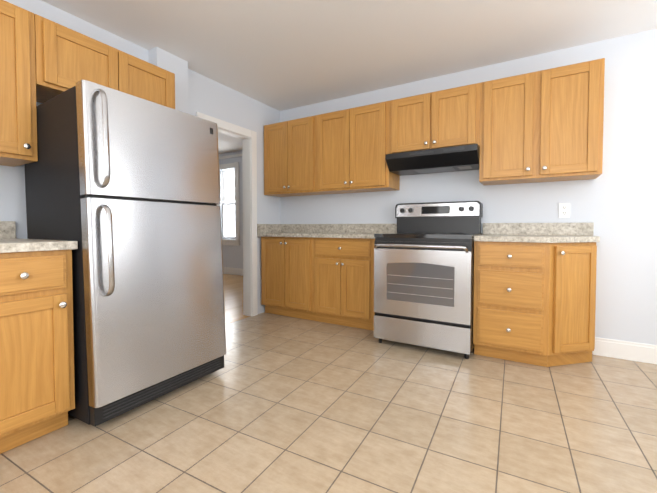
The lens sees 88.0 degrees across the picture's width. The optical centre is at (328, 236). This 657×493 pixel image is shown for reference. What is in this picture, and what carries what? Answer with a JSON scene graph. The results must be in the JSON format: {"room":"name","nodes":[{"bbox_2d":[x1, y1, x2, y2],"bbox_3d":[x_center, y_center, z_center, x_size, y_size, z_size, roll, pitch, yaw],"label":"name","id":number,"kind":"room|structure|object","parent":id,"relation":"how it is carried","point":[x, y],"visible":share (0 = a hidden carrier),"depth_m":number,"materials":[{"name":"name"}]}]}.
{"room":"kitchen","nodes":[
{"label":"kitchen","id":0,"kind":"room"},
{"bbox_2d":[0,0,280,313],"bbox_3d":[-1.798,-0.453,2.187,0.100,2.750,4.600,1,2,31],"label":"wall","id":1,"kind":"structure","parent":0,"point":[210,97],"depth_m":3.11,"materials":[{"name":"white paint"}]},
{"bbox_2d":[0,221,15,236],"bbox_3d":[-2.370,-0.013,1.111,0.020,0.099,2.067,1,2,31],"label":"backsplash","id":2,"kind":"structure","parent":1,"relation":"attached to","point":[7,228],"depth_m":1.96,"materials":[{"name":"beige stone"}]},
{"bbox_2d":[0,0,43,166],"bbox_3d":[-1.814,-0.793,1.706,0.349,0.786,0.454,1,2,31],"label":"upper cabinet","id":3,"kind":"object","parent":1,"relation":"attached to","point":[19,90],"depth_m":1.75,"materials":[{"name":"brown wood"}]},
{"bbox_2d":[36,14,174,108],"bbox_3d":[-1.486,-1.015,2.255,0.349,0.371,0.832,1,2,31],"label":"upper cabinet","id":4,"kind":"object","parent":1,"relation":"attached to","point":[42,59],"depth_m":2.03,"materials":[{"name":"brown wood"}]},
{"bbox_2d":[196,112,257,315],"bbox_3d":[-1.047,-0.125,3.465,0.140,2.023,0.776,1,2,31],"label":"door frame","id":5,"kind":"structure","parent":1,"relation":"attached to","point":[248,137],"depth_m":3.72,"materials":[{"name":"white wood"}]},
{"bbox_2d":[257,224,280,231],"bbox_3d":[-0.686,-0.092,3.952,0.018,0.099,0.403,1,2,31],"label":"backsplash","id":6,"kind":"structure","parent":1,"relation":"attached to","point":[260,227],"depth_m":3.93,"materials":[{"name":"beige stone"}]},
{"bbox_2d":[216,150,242,268],"bbox_3d":[-1.431,-0.579,6.732,3.900,2.750,0.100,1,2,31],"label":"wall","id":7,"kind":"structure","parent":0,"point":[232,255],"depth_m":6.97,"materials":[{"name":"white paint"}]},
{"bbox_2d":[217,162,239,245],"bbox_3d":[-2.055,-0.674,7.099,1.030,2.040,0.220,1,2,31],"label":"room window","id":8,"kind":"structure","parent":7,"relation":"in","point":[230,197],"depth_m":7.08,"materials":[{"name":"white glass"}]},
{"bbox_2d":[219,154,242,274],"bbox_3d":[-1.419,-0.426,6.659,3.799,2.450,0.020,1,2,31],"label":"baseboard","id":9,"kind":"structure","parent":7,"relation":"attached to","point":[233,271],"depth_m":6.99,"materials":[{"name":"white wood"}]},
{"bbox_2d":[218,132,241,153],"bbox_3d":[-2.513,-1.713,4.871,3.900,0.080,4.350,1,2,31],"label":"ceiling","id":10,"kind":"structure","parent":0,"point":[227,143],"depth_m":6.28,"materials":[{"name":"white paint"}]},
{"bbox_2d":[0,274,656,492],"bbox_3d":[-1.095,0.945,2.825,8.500,0.081,6.550,1,2,31],"label":"floor","id":11,"kind":"structure","parent":0,"point":[281,404],"depth_m":1.66,"materials":[{"name":"tile"}]},
{"bbox_2d":[0,245,77,453],"bbox_3d":[-1.630,0.498,1.650,0.759,0.873,0.385,1,2,31],"label":"base cabinet","id":12,"kind":"object","parent":11,"relation":"on","point":[37,389],"depth_m":1.50,"materials":[{"name":"brown wood"}]},
{"bbox_2d":[0,237,77,248],"bbox_3d":[-2.049,0.061,0.922,0.768,0.039,2.067,1,2,31],"label":"countertop","id":13,"kind":"structure","parent":12,"relation":"on","point":[5,242],"depth_m":1.52,"materials":[{"name":"beige stone"}]},
{"bbox_2d":[24,80,225,425],"bbox_3d":[-1.190,0.085,2.091,0.802,1.655,0.800,1,2,31],"label":"fridge","id":14,"kind":"object","parent":11,"relation":"on","point":[122,189],"visible":0.98,"depth_m":1.78,"materials":[{"name":"silver metal"}]},
{"bbox_2d":[149,47,187,113],"bbox_3d":[-1.308,-0.285,2.819,0.105,2.380,0.280,1,2,31],"label":"chase","id":15,"kind":"object","parent":11,"relation":"on","point":[169,62],"visible":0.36,"depth_m":2.80,"materials":[{"name":"white paint"}]},
{"bbox_2d":[261,236,312,319],"bbox_3d":[-0.367,0.439,3.803,0.698,0.873,0.399,1,2,31],"label":"base cabinet","id":16,"kind":"object","parent":11,"relation":"on","point":[286,261],"depth_m":3.62,"materials":[{"name":"brown wood"}]},
{"bbox_2d":[313,236,374,330],"bbox_3d":[0.220,0.448,3.456,0.665,0.873,0.399,1,2,31],"label":"base cabinet","id":17,"kind":"object","parent":11,"relation":"on","point":[320,272],"depth_m":3.28,"materials":[{"name":"brown wood"}]},
{"bbox_2d":[257,232,396,239],"bbox_3d":[-0.045,-0.013,3.586,1.496,0.039,0.423,1,2,31],"label":"countertop","id":18,"kind":"structure","parent":17,"relation":"on","point":[328,235],"depth_m":3.45,"materials":[{"name":"beige stone"}]},
{"bbox_2d":[374,201,482,358],"bbox_3d":[0.850,0.300,2.891,0.756,1.205,0.696,1,2,31],"label":"stove","id":19,"kind":"object","parent":11,"relation":"on","point":[423,275],"visible":0.98,"depth_m":2.67,"materials":[{"name":"silver metal"}]},
{"bbox_2d":[473,223,599,366],"bbox_3d":[1.542,0.404,2.556,0.773,1.013,0.597,1,2,31],"label":"base cabinet","id":20,"kind":"object","parent":11,"relation":"on","point":[534,299],"visible":1,"depth_m":2.37,"materials":[{"name":"brown wood"}]},
{"bbox_2d":[41,0,656,110],"bbox_3d":[0.138,-1.466,1.012,4.600,0.080,4.800,1,2,31],"label":"ceiling","id":21,"kind":"structure","parent":0,"point":[281,55],"depth_m":2.47,"materials":[{"name":"white paint"}]},
{"bbox_2d":[280,29,656,344],"bbox_3d":[1.335,-0.477,3.062,4.600,2.750,0.100,1,2,31],"label":"wall","id":22,"kind":"structure","parent":0,"point":[615,202],"depth_m":2.57,"materials":[{"name":"white paint"}]},
{"bbox_2d":[264,115,323,196],"bbox_3d":[-0.360,-0.861,3.807,0.706,0.785,0.324,1,2,31],"label":"upper cabinet","id":23,"kind":"object","parent":22,"relation":"attached to","point":[289,146],"depth_m":3.65,"materials":[{"name":"brown wood"}]},
{"bbox_2d":[281,224,396,231],"bbox_3d":[0.058,-0.086,3.758,1.496,0.099,0.020,1,2,31],"label":"backsplash","id":24,"kind":"structure","parent":22,"relation":"attached to","point":[284,227],"depth_m":3.71,"materials":[{"name":"beige stone"}]},
{"bbox_2d":[316,101,399,193],"bbox_3d":[0.284,-0.850,3.426,0.790,0.785,0.324,1,2,31],"label":"upper cabinet","id":25,"kind":"object","parent":22,"relation":"attached to","point":[352,143],"depth_m":3.27,"materials":[{"name":"brown wood"}]},
{"bbox_2d":[385,144,479,175],"bbox_3d":[0.931,-0.657,3.002,0.756,0.144,0.400,1,2,31],"label":"range hood","id":26,"kind":"object","parent":22,"relation":"attached to","point":[452,159],"visible":1,"depth_m":2.88,"materials":[{"name":"black metal"}]},
{"bbox_2d":[388,83,479,153],"bbox_3d":[0.951,-0.982,3.027,0.762,0.500,0.324,1,2,31],"label":"upper cabinet","id":27,"kind":"object","parent":22,"relation":"attached to","point":[448,117],"depth_m":2.87,"materials":[{"name":"brown wood"}]},
{"bbox_2d":[479,58,604,184],"bbox_3d":[1.614,-0.829,2.638,0.778,0.785,0.324,1,2,31],"label":"upper cabinet","id":28,"kind":"object","parent":22,"relation":"attached to","point":[546,125],"depth_m":2.48,"materials":[{"name":"brown wood"}]},
{"bbox_2d":[559,203,569,217],"bbox_3d":[1.866,-0.204,2.691,0.072,0.116,0.008,1,2,31],"label":"electrical outlet","id":29,"kind":"object","parent":22,"relation":"attached to","point":[564,210],"visible":1,"depth_m":2.69,"materials":[{"name":"white plastic"}]},
{"bbox_2d":[592,337,656,363],"bbox_3d":[2.607,0.852,2.279,1.335,0.135,0.014,1,2,31],"label":"baseboard","id":30,"kind":"structure","parent":22,"relation":"attached to","point":[633,351],"depth_m":2.50,"materials":[{"name":"white wood"}]}
]}

